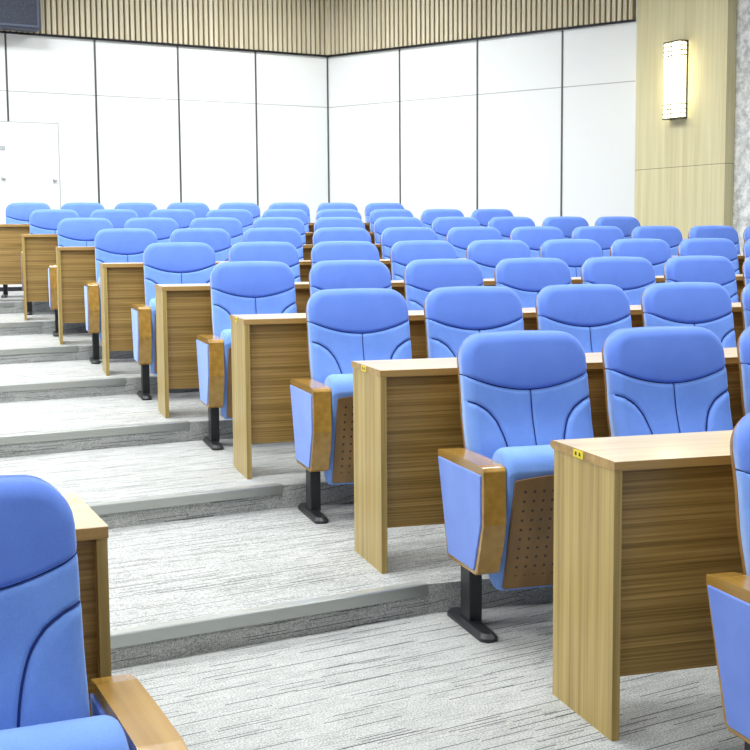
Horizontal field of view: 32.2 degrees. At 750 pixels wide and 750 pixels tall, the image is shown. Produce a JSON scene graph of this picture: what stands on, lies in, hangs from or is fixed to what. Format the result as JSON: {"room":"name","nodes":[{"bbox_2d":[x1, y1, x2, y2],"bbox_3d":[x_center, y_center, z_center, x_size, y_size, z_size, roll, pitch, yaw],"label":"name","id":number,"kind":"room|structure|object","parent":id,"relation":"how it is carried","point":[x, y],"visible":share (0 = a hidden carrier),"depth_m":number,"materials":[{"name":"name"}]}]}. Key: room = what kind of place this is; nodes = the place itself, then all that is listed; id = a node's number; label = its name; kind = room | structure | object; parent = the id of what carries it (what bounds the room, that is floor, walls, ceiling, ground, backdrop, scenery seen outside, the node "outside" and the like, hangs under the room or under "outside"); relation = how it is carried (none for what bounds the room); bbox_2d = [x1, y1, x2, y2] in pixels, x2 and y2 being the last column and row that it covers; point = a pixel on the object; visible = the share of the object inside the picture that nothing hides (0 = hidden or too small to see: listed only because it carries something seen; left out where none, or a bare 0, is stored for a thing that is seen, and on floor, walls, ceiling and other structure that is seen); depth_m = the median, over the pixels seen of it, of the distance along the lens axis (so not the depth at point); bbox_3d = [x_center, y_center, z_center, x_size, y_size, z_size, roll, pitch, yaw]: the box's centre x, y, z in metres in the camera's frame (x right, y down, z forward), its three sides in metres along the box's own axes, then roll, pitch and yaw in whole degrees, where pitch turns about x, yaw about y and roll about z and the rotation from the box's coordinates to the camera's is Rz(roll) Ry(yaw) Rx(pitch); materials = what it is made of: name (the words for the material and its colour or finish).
{"room":"lecture hall","nodes":[
{"label":"lecture hall","id":0,"kind":"room"},
{"bbox_2d":[0,0,329,222],"bbox_3d":[-6.466,-2.491,14.160,13.583,5.600,0.186,-4,7,-31],"label":"wall","id":1,"kind":"structure","parent":0,"point":[161,103],"depth_m":16.41,"materials":[{"name":"white"}]},
{"bbox_2d":[0,287,22,291],"bbox_3d":[-6.431,-0.878,14.267,13.560,0.050,0.015,-4,7,-31],"label":"baseboard","id":2,"kind":"structure","parent":1,"relation":"attached to","point":[1,288],"depth_m":15.52,"materials":[{"name":"black paint"}]},
{"bbox_2d":[0,0,40,32],"bbox_3d":[-4.456,-4.308,14.945,1.190,0.620,0.212,-4,7,-31],"label":"loudspeaker","id":3,"kind":"object","parent":1,"relation":"attached to","point":[15,15],"visible":1,"depth_m":15.06,"materials":[{"name":"grey"}]},
{"bbox_2d":[0,121,60,286],"bbox_3d":[-4.417,-1.991,15.357,1.462,1.995,0.044,-4,7,-31],"label":"door","id":4,"kind":"structure","parent":1,"relation":"in","point":[29,151],"depth_m":15.50,"materials":[{"name":"white"}]},
{"bbox_2d":[0,291,744,749],"bbox_3d":[-0.522,0.406,6.484,16.604,0.976,19.700,-4,7,-31],"label":"floor","id":5,"kind":"structure","parent":0,"point":[404,674],"depth_m":4.53,"materials":[{"name":"grey carpet"}]},
{"bbox_2d":[0,321,41,327],"bbox_3d":[-3.471,-0.413,11.063,1.274,0.044,0.050,-4,7,-30],"label":"trim","id":6,"kind":"structure","parent":5,"relation":"attached to","point":[24,323],"depth_m":11.27,"materials":[{"name":"silver metal"}]},
{"bbox_2d":[1,202,50,297],"bbox_3d":[-3.727,-1.343,13.905,0.591,1.009,0.564,-2,6,-15],"label":"chair","id":7,"kind":"object","parent":5,"relation":"on","point":[16,213],"visible":0.3,"depth_m":13.99,"materials":[{"name":"blue fabric"}]},
{"bbox_2d":[0,345,77,354],"bbox_3d":[-2.865,-0.169,9.719,1.306,0.044,0.050,-4,7,-30],"label":"trim","id":8,"kind":"structure","parent":5,"relation":"attached to","point":[51,349],"depth_m":9.87,"materials":[{"name":"silver metal"}]},
{"bbox_2d":[21,209,78,314],"bbox_3d":[-3.114,-1.099,12.569,0.592,1.009,0.564,-2,6,-15],"label":"chair","id":9,"kind":"object","parent":5,"relation":"on","point":[43,221],"visible":0.3,"depth_m":12.65,"materials":[{"name":"blue fabric"}]},
{"bbox_2d":[0,377,124,391],"bbox_3d":[-2.259,0.076,8.376,1.337,0.044,0.051,-4,7,-30],"label":"trim","id":10,"kind":"structure","parent":5,"relation":"attached to","point":[117,380],"depth_m":8.47,"materials":[{"name":"silver metal"}]},
{"bbox_2d":[48,218,112,336],"bbox_3d":[-2.513,-0.854,11.229,0.591,1.009,0.564,-2,6,-15],"label":"chair","id":11,"kind":"object","parent":5,"relation":"on","point":[71,232],"visible":0.29,"depth_m":11.31,"materials":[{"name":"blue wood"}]},
{"bbox_2d":[61,202,104,217],"bbox_3d":[-3.171,-1.363,14.053,0.591,1.009,0.564,-2,6,-15],"label":"chair","id":12,"kind":"object","parent":5,"relation":"on","point":[84,209],"visible":0.09,"depth_m":14.17,"materials":[{"name":"blue fabric"}]},
{"bbox_2d":[62,493,111,716],"bbox_3d":[-1.463,0.712,2.578,1.804,0.760,0.430,-3,6,-23],"label":"desk","id":13,"kind":"object","parent":5,"relation":"on","point":[92,534],"visible":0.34,"depth_m":2.71,"materials":[{"name":"brown wood"}]},
{"bbox_2d":[62,493,108,540],"bbox_3d":[-1.466,0.347,2.540,1.804,0.026,0.430,-3,6,-23],"label":"countertop","id":14,"kind":"structure","parent":13,"relation":"on","point":[88,525],"depth_m":2.73,"materials":[{"name":"brown wood"}]},
{"bbox_2d":[0,475,187,749],"bbox_3d":[-0.718,0.722,2.277,0.694,1.009,0.564,-3,6,-23],"label":"chair","id":15,"kind":"object","parent":5,"relation":"on","point":[44,699],"visible":1,"depth_m":2.41,"materials":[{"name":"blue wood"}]},
{"bbox_2d":[0,715,128,749],"bbox_3d":[-0.656,0.835,2.146,0.486,0.495,0.216,-3,6,-23],"label":"seat cushion","id":16,"kind":"object","parent":15,"relation":"on","point":[100,732],"depth_m":2.14,"materials":[{"name":"blue fabric"}]},
{"bbox_2d":[0,420,189,444],"bbox_3d":[-1.653,0.321,7.032,1.368,0.044,0.050,-4,7,-30],"label":"trim","id":17,"kind":"structure","parent":5,"relation":"attached to","point":[174,425],"depth_m":7.08,"materials":[{"name":"silver metal"}]},
{"bbox_2d":[90,209,138,228],"bbox_3d":[-2.558,-1.119,12.720,0.591,1.009,0.564,-2,6,-15],"label":"chair","id":18,"kind":"object","parent":5,"relation":"on","point":[118,218],"visible":0.12,"depth_m":12.84,"materials":[{"name":"blue fabric"}]},
{"bbox_2d":[84,228,157,363],"bbox_3d":[-1.899,-0.610,9.893,0.591,1.009,0.564,-2,6,-15],"label":"chair","id":19,"kind":"object","parent":5,"relation":"on","point":[116,245],"visible":0.38,"depth_m":9.96,"materials":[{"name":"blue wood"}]},
{"bbox_2d":[98,277,101,341],"bbox_3d":[-1.822,-0.498,9.764,0.486,0.495,0.216,-2,6,-15],"label":"seat cushion","id":20,"kind":"object","parent":19,"relation":"on","point":[99,292],"depth_m":9.64,"materials":[{"name":"blue fabric"}]},
{"bbox_2d":[114,202,156,217],"bbox_3d":[-2.615,-1.383,14.205,0.591,1.009,0.564,-2,6,-15],"label":"chair","id":21,"kind":"object","parent":5,"relation":"on","point":[142,209],"visible":0.09,"depth_m":14.33,"materials":[{"name":"blue fabric"}]},
{"bbox_2d":[124,217,178,242],"bbox_3d":[-1.957,-0.875,11.382,0.591,1.009,0.564,-2,6,-16],"label":"chair","id":22,"kind":"object","parent":5,"relation":"on","point":[163,228],"visible":0.15,"depth_m":11.51,"materials":[{"name":"blue fabric"}]},
{"bbox_2d":[149,209,195,228],"bbox_3d":[-2.003,-1.139,12.874,0.591,1.009,0.564,-2,6,-16],"label":"chair","id":23,"kind":"object","parent":5,"relation":"on","point":[183,217],"visible":0.13,"depth_m":13.00,"materials":[{"name":"blue fabric"}]},
{"bbox_2d":[131,242,215,399],"bbox_3d":[-1.285,-0.366,8.556,0.591,1.009,0.564,-2,6,-16],"label":"chair","id":24,"kind":"object","parent":5,"relation":"on","point":[167,262],"visible":0.51,"depth_m":8.62,"materials":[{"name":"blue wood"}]},
{"bbox_2d":[149,298,156,374],"bbox_3d":[-1.208,-0.254,8.428,0.486,0.495,0.216,-2,6,-16],"label":"seat cushion","id":25,"kind":"object","parent":24,"relation":"on","point":[152,304],"depth_m":8.30,"materials":[{"name":"blue fabric"}]},
{"bbox_2d":[87,483,281,514],"bbox_3d":[-1.047,0.566,5.688,1.399,0.044,0.050,-4,7,-30],"label":"trim","id":26,"kind":"structure","parent":5,"relation":"attached to","point":[109,507],"depth_m":5.78,"materials":[{"name":"silver metal"}]},
{"bbox_2d":[0,223,369,284],"bbox_3d":[-1.630,-1.202,13.598,5.054,0.760,0.448,-2,6,-16],"label":"desk","id":27,"kind":"object","parent":5,"relation":"on","point":[10,234],"visible":0.06,"depth_m":12.85,"materials":[{"name":"brown wood"}]},
{"bbox_2d":[0,223,368,226],"bbox_3d":[-1.633,-1.567,13.560,5.054,0.026,0.448,-2,6,-16],"label":"countertop","id":28,"kind":"structure","parent":27,"relation":"on","point":[1,225],"depth_m":12.81,"materials":[{"name":"brown wood"}]},
{"bbox_2d":[167,202,209,217],"bbox_3d":[-2.060,-1.403,14.361,0.591,1.009,0.564,-2,6,-16],"label":"chair","id":29,"kind":"object","parent":5,"relation":"on","point":[200,210],"visible":0.16,"depth_m":14.49,"materials":[{"name":"blue fabric"}]},
{"bbox_2d":[21,232,373,320],"bbox_3d":[-0.609,-0.974,12.392,5.317,0.760,0.452,-2,6,-17],"label":"desk","id":30,"kind":"object","parent":5,"relation":"on","point":[38,250],"visible":0.09,"depth_m":11.51,"materials":[{"name":"brown wood"}]},
{"bbox_2d":[21,232,373,236],"bbox_3d":[-0.611,-1.339,12.354,5.317,0.026,0.452,-2,6,-17],"label":"countertop","id":31,"kind":"structure","parent":30,"relation":"on","point":[307,233],"depth_m":11.48,"materials":[{"name":"brown wood"}]},
{"bbox_2d":[169,228,230,260],"bbox_3d":[-1.344,-0.631,10.048,0.591,1.009,0.564,-2,6,-16],"label":"chair","id":32,"kind":"object","parent":5,"relation":"on","point":[218,239],"visible":0.18,"depth_m":10.18,"materials":[{"name":"blue fabric"}]},
{"bbox_2d":[189,217,242,244],"bbox_3d":[-1.403,-0.895,11.539,0.591,1.009,0.564,-2,6,-16],"label":"chair","id":33,"kind":"object","parent":5,"relation":"on","point":[233,226],"visible":0.16,"depth_m":11.68,"materials":[{"name":"blue fabric"}]},
{"bbox_2d":[56,244,381,344],"bbox_3d":[0.302,-0.744,11.162,5.901,0.760,0.461,-2,6,-17],"label":"desk","id":34,"kind":"object","parent":5,"relation":"on","point":[75,265],"visible":0.09,"depth_m":10.18,"materials":[{"name":"brown wood"}]},
{"bbox_2d":[56,244,380,249],"bbox_3d":[0.299,-1.109,11.124,5.901,0.026,0.461,-2,6,-17],"label":"countertop","id":35,"kind":"structure","parent":34,"relation":"on","point":[377,245],"depth_m":10.15,"materials":[{"name":"brown wood"}]},
{"bbox_2d":[206,209,252,232],"bbox_3d":[-1.449,-1.160,13.032,0.591,1.009,0.564,-2,6,-16],"label":"chair","id":36,"kind":"object","parent":5,"relation":"on","point":[245,217],"visible":0.1,"depth_m":13.17,"materials":[{"name":"blue fabric"}]},
{"bbox_2d":[218,202,260,222],"bbox_3d":[-1.507,-1.424,14.520,0.592,1.009,0.564,-2,6,-16],"label":"chair","id":37,"kind":"object","parent":5,"relation":"on","point":[253,208],"visible":0.15,"depth_m":14.66,"materials":[{"name":"blue fabric"}]},
{"bbox_2d":[196,261,296,450],"bbox_3d":[-0.669,-0.122,7.220,0.591,1.009,0.564,-2,6,-16],"label":"chair","id":38,"kind":"object","parent":5,"relation":"on","point":[236,287],"visible":0.6,"depth_m":7.28,"materials":[{"name":"blue fabric"}]},
{"bbox_2d":[220,329,232,418],"bbox_3d":[-0.591,-0.010,7.093,0.486,0.495,0.216,-2,6,-16],"label":"seat cushion","id":39,"kind":"object","parent":38,"relation":"on","point":[225,338],"depth_m":6.96,"materials":[{"name":"blue fabric"}]},
{"bbox_2d":[228,241,300,281],"bbox_3d":[-0.731,-0.387,8.714,0.591,1.009,0.564,-2,6,-16],"label":"chair","id":40,"kind":"object","parent":5,"relation":"on","point":[285,252],"visible":0.12,"depth_m":8.84,"materials":[{"name":"blue fabric"}]},
{"bbox_2d":[110,581,427,648],"bbox_3d":[-0.441,0.811,4.344,1.431,0.044,0.051,-4,7,-30],"label":"trim","id":41,"kind":"structure","parent":5,"relation":"attached to","point":[131,636],"depth_m":4.36,"materials":[{"name":"silver metal"}]},
{"bbox_2d":[242,228,303,259],"bbox_3d":[-0.791,-0.652,10.207,0.591,1.009,0.564,-2,6,-16],"label":"chair","id":42,"kind":"object","parent":5,"relation":"on","point":[290,235],"visible":0.12,"depth_m":10.33,"materials":[{"name":"blue fabric"}]},
{"bbox_2d":[252,217,305,244],"bbox_3d":[-0.850,-0.916,11.699,0.591,1.009,0.564,-2,6,-16],"label":"chair","id":43,"kind":"object","parent":5,"relation":"on","point":[265,222],"visible":0.15,"depth_m":11.83,"materials":[{"name":"blue fabric"}]},
{"bbox_2d":[262,209,308,232],"bbox_3d":[-0.896,-1.181,13.193,0.591,1.009,0.564,-2,6,-17],"label":"chair","id":44,"kind":"object","parent":5,"relation":"on","point":[297,213],"visible":0.12,"depth_m":13.33,"materials":[{"name":"blue fabric"}]},
{"bbox_2d":[268,202,309,222],"bbox_3d":[-0.954,-1.445,14.683,0.591,1.009,0.564,-2,6,-17],"label":"chair","id":45,"kind":"object","parent":5,"relation":"on","point":[286,205],"visible":0.12,"depth_m":14.82,"materials":[{"name":"blue fabric"}]},
{"bbox_2d":[317,202,357,212],"bbox_3d":[-0.403,-1.467,14.849,0.591,1.009,0.564,-2,6,-17],"label":"chair","id":46,"kind":"object","parent":5,"relation":"on","point":[336,205],"visible":0.08,"depth_m":14.96,"materials":[{"name":"blue fabric"}]},
{"bbox_2d":[316,209,361,219],"bbox_3d":[-0.344,-1.202,13.359,0.591,1.009,0.564,-2,6,-17],"label":"chair","id":47,"kind":"object","parent":5,"relation":"on","point":[325,212],"visible":0.07,"depth_m":13.48,"materials":[{"name":"blue fabric"}]},
{"bbox_2d":[314,217,364,231],"bbox_3d":[-0.297,-0.938,11.863,0.591,1.009,0.564,-2,6,-17],"label":"chair","id":48,"kind":"object","parent":5,"relation":"on","point":[324,222],"visible":0.09,"depth_m":11.98,"materials":[{"name":"blue fabric"}]},
{"bbox_2d":[312,227,370,246],"bbox_3d":[-0.238,-0.673,10.370,0.591,1.009,0.564,-2,6,-17],"label":"chair","id":49,"kind":"object","parent":5,"relation":"on","point":[331,233],"visible":0.05,"depth_m":10.48,"materials":[{"name":"blue fabric"}]},
{"bbox_2d":[311,241,378,267],"bbox_3d":[-0.178,-0.408,8.875,0.591,1.009,0.564,-2,6,-16],"label":"chair","id":50,"kind":"object","parent":5,"relation":"on","point":[326,250],"visible":0.16,"depth_m":8.99,"materials":[{"name":"blue fabric"}]},
{"bbox_2d":[309,260,391,296],"bbox_3d":[-0.116,-0.143,7.380,0.591,1.009,0.564,-2,6,-16],"label":"chair","id":51,"kind":"object","parent":5,"relation":"on","point":[330,274],"visible":0.18,"depth_m":7.49,"materials":[{"name":"blue fabric"}]},
{"bbox_2d":[290,288,411,523],"bbox_3d":[-0.053,0.122,5.884,0.591,1.009,0.564,-2,6,-16],"label":"chair","id":52,"kind":"object","parent":5,"relation":"on","point":[345,326],"visible":0.73,"depth_m":5.93,"materials":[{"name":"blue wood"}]},
{"bbox_2d":[323,373,353,484],"bbox_3d":[0.025,0.234,5.757,0.486,0.495,0.216,-2,6,-16],"label":"seat cushion","id":53,"kind":"object","parent":52,"relation":"on","point":[339,454],"depth_m":5.63,"materials":[{"name":"blue fabric"}]},
{"bbox_2d":[364,203,403,222],"bbox_3d":[0.181,-1.490,15.030,0.662,1.009,0.564,-2,6,-17],"label":"chair","id":54,"kind":"object","parent":5,"relation":"on","point":[370,207],"visible":0.12,"depth_m":15.12,"materials":[{"name":"blue fabric"}]},
{"bbox_2d":[369,209,413,231],"bbox_3d":[0.207,-1.224,13.528,0.591,1.009,0.564,-2,6,-17],"label":"chair","id":55,"kind":"object","parent":5,"relation":"on","point":[375,214],"visible":0.1,"depth_m":13.63,"materials":[{"name":"blue fabric"}]},
{"bbox_2d":[373,217,423,243],"bbox_3d":[0.254,-0.959,12.031,0.591,1.009,0.564,-2,6,-17],"label":"chair","id":56,"kind":"object","parent":5,"relation":"on","point":[381,223],"visible":0.15,"depth_m":12.13,"materials":[{"name":"blue fabric"}]},
{"bbox_2d":[380,227,437,258],"bbox_3d":[0.313,-0.694,10.536,0.591,1.009,0.564,-2,6,-17],"label":"chair","id":57,"kind":"object","parent":5,"relation":"on","point":[390,236],"visible":0.13,"depth_m":10.64,"materials":[{"name":"blue fabric"}]},
{"bbox_2d":[99,255,743,375],"bbox_3d":[1.209,-0.513,9.935,6.484,0.760,0.472,-2,6,-17],"label":"desk","id":58,"kind":"object","parent":5,"relation":"on","point":[121,284],"visible":0.17,"depth_m":8.85,"materials":[{"name":"brown wood"}]},
{"bbox_2d":[99,255,743,267],"bbox_3d":[1.206,-0.878,9.897,6.484,0.026,0.472,-2,6,-17],"label":"countertop","id":59,"kind":"structure","parent":58,"relation":"on","point":[385,261],"depth_m":8.97,"materials":[{"name":"brown wood"}]},
{"bbox_2d":[390,240,456,279],"bbox_3d":[0.373,-0.429,9.041,0.591,1.009,0.564,-2,6,-17],"label":"chair","id":60,"kind":"object","parent":5,"relation":"on","point":[402,253],"visible":0.17,"depth_m":9.14,"materials":[{"name":"blue fabric"}]},
{"bbox_2d":[421,209,463,227],"bbox_3d":[0.756,-1.246,13.701,0.591,1.009,0.564,-2,6,-18],"label":"chair","id":61,"kind":"object","parent":5,"relation":"on","point":[427,216],"visible":0.09,"depth_m":13.80,"materials":[{"name":"blue fabric"}]},
{"bbox_2d":[403,259,483,310],"bbox_3d":[0.436,-0.165,7.545,0.591,1.009,0.564,-2,6,-17],"label":"chair","id":62,"kind":"object","parent":5,"relation":"on","point":[421,276],"visible":0.22,"depth_m":7.64,"materials":[{"name":"blue fabric"}]},
{"bbox_2d":[154,274,743,417],"bbox_3d":[1.269,-0.247,8.427,5.317,0.760,0.452,-2,6,-17],"label":"desk","id":63,"kind":"object","parent":5,"relation":"on","point":[183,311],"visible":0.21,"depth_m":7.53,"materials":[{"name":"brown wood"}]},
{"bbox_2d":[154,274,742,290],"bbox_3d":[1.266,-0.612,8.389,5.317,0.026,0.452,-2,6,-17],"label":"countertop","id":64,"kind":"structure","parent":63,"relation":"on","point":[394,283],"depth_m":7.72,"materials":[{"name":"brown wood"}]},
{"bbox_2d":[431,217,479,240],"bbox_3d":[0.803,-0.981,12.202,0.591,1.009,0.564,-2,6,-18],"label":"chair","id":65,"kind":"object","parent":5,"relation":"on","point":[441,226],"visible":0.11,"depth_m":12.30,"materials":[{"name":"blue fabric"}]},
{"bbox_2d":[424,286,523,357],"bbox_3d":[0.499,0.101,6.047,0.591,1.009,0.564,-2,6,-17],"label":"chair","id":66,"kind":"object","parent":5,"relation":"on","point":[451,314],"visible":0.33,"depth_m":6.14,"materials":[{"name":"blue fabric"}]},
{"bbox_2d":[446,227,501,257],"bbox_3d":[0.864,-0.716,10.707,0.591,1.009,0.564,-2,6,-17],"label":"chair","id":67,"kind":"object","parent":5,"relation":"on","point":[460,238],"visible":0.2,"depth_m":10.80,"materials":[{"name":"blue fabric"}]},
{"bbox_2d":[230,302,742,478],"bbox_3d":[1.315,0.020,6.916,4.150,0.760,0.436,-2,6,-17],"label":"desk","id":68,"kind":"object","parent":5,"relation":"on","point":[268,351],"visible":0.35,"depth_m":6.19,"materials":[{"name":"brown wood"}]},
{"bbox_2d":[230,302,741,324],"bbox_3d":[1.312,-0.345,6.878,4.150,0.026,0.436,-2,6,-17],"label":"countertop","id":69,"kind":"structure","parent":68,"relation":"on","point":[287,318],"depth_m":6.32,"materials":[{"name":"brown wood"}]},
{"bbox_2d":[471,209,513,226],"bbox_3d":[1.338,-1.271,13.888,0.662,1.009,0.564,-2,6,-18],"label":"chair","id":70,"kind":"object","parent":5,"relation":"on","point":[483,216],"visible":0.11,"depth_m":13.97,"materials":[{"name":"blue fabric"}]},
{"bbox_2d":[466,240,530,278],"bbox_3d":[0.924,-0.451,9.210,0.591,1.009,0.564,-2,6,-17],"label":"chair","id":71,"kind":"object","parent":5,"relation":"on","point":[487,254],"visible":0.15,"depth_m":9.30,"materials":[{"name":"blue fabric"}]},
{"bbox_2d":[487,217,534,239],"bbox_3d":[1.352,-1.004,12.377,0.591,1.009,0.564,-2,6,-18],"label":"chair","id":72,"kind":"object","parent":5,"relation":"on","point":[504,225],"visible":0.09,"depth_m":12.47,"materials":[{"name":"blue fabric"}]},
{"bbox_2d":[438,330,593,642],"bbox_3d":[0.562,0.366,4.548,0.591,1.009,0.564,-2,6,-16],"label":"chair","id":73,"kind":"object","parent":5,"relation":"on","point":[521,391],"visible":0.8,"depth_m":4.56,"materials":[{"name":"fabric"}]},
{"bbox_2d":[489,445,553,590],"bbox_3d":[0.641,0.478,4.421,0.486,0.495,0.216,-2,6,-16],"label":"seat cushion","id":74,"kind":"object","parent":73,"relation":"on","point":[524,560],"depth_m":4.30,"materials":[{"name":"blue fabric"}]},
{"bbox_2d":[494,258,571,307],"bbox_3d":[0.988,-0.186,7.712,0.591,1.009,0.564,-2,6,-17],"label":"chair","id":75,"kind":"object","parent":5,"relation":"on","point":[526,277],"visible":0.26,"depth_m":7.81,"materials":[{"name":"blue fabric"}]},
{"bbox_2d":[510,226,563,257],"bbox_3d":[1.413,-0.739,10.880,0.591,1.009,0.564,-2,6,-18],"label":"chair","id":76,"kind":"object","parent":5,"relation":"on","point":[534,237],"visible":0.16,"depth_m":10.98,"materials":[{"name":"blue fabric"}]},
{"bbox_2d":[351,347,742,573],"bbox_3d":[1.387,0.285,5.413,2.983,0.760,0.424,-2,6,-17],"label":"desk","id":77,"kind":"object","parent":5,"relation":"on","point":[405,411],"visible":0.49,"depth_m":4.87,"materials":[{"name":"brown wood"}]},
{"bbox_2d":[351,347,737,376],"bbox_3d":[1.385,-0.080,5.375,2.983,0.026,0.424,-2,6,-17],"label":"countertop","id":78,"kind":"structure","parent":77,"relation":"on","point":[426,366],"depth_m":4.97,"materials":[{"name":"brown wood"}]},
{"bbox_2d":[542,216,588,238],"bbox_3d":[1.900,-1.027,12.556,0.591,1.009,0.564,-2,6,-18],"label":"chair","id":79,"kind":"object","parent":5,"relation":"on","point":[566,224],"visible":0.14,"depth_m":12.66,"materials":[{"name":"blue fabric"}]},
{"bbox_2d":[539,239,602,276],"bbox_3d":[1.474,-0.473,9.382,0.591,1.009,0.564,-2,6,-18],"label":"chair","id":80,"kind":"object","parent":5,"relation":"on","point":[574,252],"visible":0.16,"depth_m":9.48,"materials":[{"name":"blue fabric"}]},
{"bbox_2d":[535,284,631,352],"bbox_3d":[1.051,0.079,6.213,0.591,1.009,0.564,-2,6,-17],"label":"chair","id":81,"kind":"object","parent":5,"relation":"on","point":[590,313],"visible":0.31,"depth_m":6.32,"materials":[{"name":"blue fabric"}]},
{"bbox_2d":[571,226,624,256],"bbox_3d":[1.961,-0.761,11.058,0.591,1.009,0.564,-2,6,-18],"label":"chair","id":82,"kind":"object","parent":5,"relation":"on","point":[604,236],"visible":0.22,"depth_m":11.17,"materials":[{"name":"blue fabric"}]},
{"bbox_2d":[595,216,639,238],"bbox_3d":[2.479,-1.051,12.750,0.662,1.009,0.564,-2,6,-19],"label":"chair","id":83,"kind":"object","parent":5,"relation":"on","point":[626,224],"visible":0.11,"depth_m":12.86,"materials":[{"name":"blue fabric"}]},
{"bbox_2d":[581,257,655,304],"bbox_3d":[1.537,-0.208,7.884,0.591,1.009,0.564,-2,6,-18],"label":"chair","id":84,"kind":"object","parent":5,"relation":"on","point":[633,275],"visible":0.3,"depth_m":8.00,"materials":[{"name":"blue fabric"}]},
{"bbox_2d":[610,238,671,275],"bbox_3d":[2.022,-0.496,9.559,0.591,1.009,0.564,-2,6,-18],"label":"chair","id":85,"kind":"object","parent":5,"relation":"on","point":[657,252],"visible":0.19,"depth_m":9.68,"materials":[{"name":"blue fabric"}]},
{"bbox_2d":[550,430,742,740],"bbox_3d":[1.438,0.551,3.908,1.818,0.760,0.430,-2,6,-16],"label":"desk","id":86,"kind":"object","parent":5,"relation":"on","point":[641,522],"visible":0.94,"depth_m":3.54,"materials":[{"name":"brown wood"}]},
{"bbox_2d":[550,430,732,471],"bbox_3d":[1.437,0.186,3.870,1.815,0.026,0.430,-2,6,-16],"label":"countertop","id":87,"kind":"structure","parent":86,"relation":"on","point":[675,450],"depth_m":3.60,"materials":[{"name":"brown wood"}]},
{"bbox_2d":[631,226,682,255],"bbox_3d":[2.507,-0.784,11.239,0.591,1.009,0.564,-2,6,-19],"label":"chair","id":88,"kind":"object","parent":5,"relation":"on","point":[671,235],"visible":0.19,"depth_m":11.36,"materials":[{"name":"blue fabric"}]},
{"bbox_2d":[602,326,732,436],"bbox_3d":[1.114,0.344,4.713,0.591,1.009,0.564,-2,6,-17],"label":"chair","id":89,"kind":"object","parent":5,"relation":"on","point":[658,379],"visible":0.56,"depth_m":4.81,"materials":[{"name":"blue fabric"}]},
{"bbox_2d":[641,282,735,347],"bbox_3d":[1.601,0.057,6.384,0.591,1.009,0.564,-2,6,-17],"label":"chair","id":90,"kind":"object","parent":5,"relation":"on","point":[708,305],"visible":0.37,"depth_m":6.50,"materials":[{"name":"blue fabric"}]},
{"bbox_2d":[663,255,738,302],"bbox_3d":[2.086,-0.231,8.059,0.591,1.009,0.564,-2,6,-18],"label":"chair","id":91,"kind":"object","parent":5,"relation":"on","point":[720,270],"visible":0.3,"depth_m":8.17,"materials":[{"name":"blue fabric"}]},
{"bbox_2d":[678,238,739,273],"bbox_3d":[2.569,-0.519,9.739,0.591,1.009,0.564,-2,6,-18],"label":"chair","id":92,"kind":"object","parent":5,"relation":"on","point":[724,247],"visible":0.16,"depth_m":9.86,"materials":[{"name":"blue fabric"}]},
{"bbox_2d":[688,225,740,254],"bbox_3d":[3.053,-0.808,11.424,0.591,1.009,0.564,-2,6,-19],"label":"chair","id":93,"kind":"object","parent":5,"relation":"on","point":[712,231],"visible":0.19,"depth_m":11.54,"materials":[{"name":"blue fabric"}]},
{"bbox_2d":[706,413,749,749],"bbox_3d":[1.215,0.608,3.223,0.662,1.009,0.564,-2,6,-17],"label":"chair","id":94,"kind":"object","parent":5,"relation":"on","point":[728,592],"visible":1,"depth_m":3.23,"materials":[{"name":"blue fabric"}]},
{"bbox_2d":[737,326,749,416],"bbox_3d":[1.698,0.321,4.893,0.662,1.009,0.564,-2,6,-17],"label":"chair","id":95,"kind":"object","parent":5,"relation":"on","point":[743,344],"visible":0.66,"depth_m":4.97,"materials":[{"name":"blue fabric"}]},
{"bbox_2d":[740,283,749,330],"bbox_3d":[2.184,0.033,6.568,0.662,1.009,0.564,-2,6,-18],"label":"chair","id":96,"kind":"object","parent":5,"relation":"on","point":[745,294],"visible":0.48,"depth_m":6.65,"materials":[{"name":"blue fabric"}]},
{"bbox_2d":[742,256,749,286],"bbox_3d":[2.667,-0.255,8.249,0.662,1.009,0.564,-2,6,-18],"label":"chair","id":97,"kind":"object","parent":5,"relation":"on","point":[746,265],"visible":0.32,"depth_m":8.33,"materials":[{"name":"blue fabric"}]},
{"bbox_2d":[743,239,749,260],"bbox_3d":[3.148,-0.544,9.934,0.662,1.009,0.564,-2,6,-19],"label":"chair","id":98,"kind":"object","parent":5,"relation":"on","point":[746,247],"visible":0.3,"depth_m":10.01,"materials":[{"name":"blue fabric"}]},
{"bbox_2d":[743,226,749,242],"bbox_3d":[3.630,-0.833,11.625,0.662,1.009,0.564,-3,6,-19],"label":"chair","id":99,"kind":"object","parent":5,"relation":"on","point":[746,234],"visible":0.2,"depth_m":11.70,"materials":[{"name":"blue fabric"}]},
{"bbox_2d":[327,0,636,225],"bbox_3d":[1.331,-2.762,16.186,4.816,5.600,0.186,4,7,37],"label":"wall","id":100,"kind":"structure","parent":0,"point":[525,108],"depth_m":16.02,"materials":[{"name":"white"}]},
{"bbox_2d":[634,0,736,239],"bbox_3d":[3.747,-2.651,14.470,1.000,5.500,1.520,-4,7,-28],"label":"wall panel","id":101,"kind":"object","parent":100,"relation":"attached to","point":[684,168],"depth_m":14.05,"materials":[{"name":"brown wood"}]},
{"bbox_2d":[662,39,687,119],"bbox_3d":[3.260,-3.200,14.129,0.116,0.830,0.272,-4,7,-28],"label":"wall lamp","id":102,"kind":"object","parent":101,"relation":"attached to","point":[675,52],"visible":1,"depth_m":14.06,"materials":[{"name":"beige"}]},
{"bbox_2d":[733,0,749,254],"bbox_3d":[7.138,-1.851,7.522,0.201,5.700,14.021,-4,7,-28],"label":"wall","id":103,"kind":"structure","parent":0,"point":[741,186],"depth_m":13.52,"materials":[{"name":"grey stone"}]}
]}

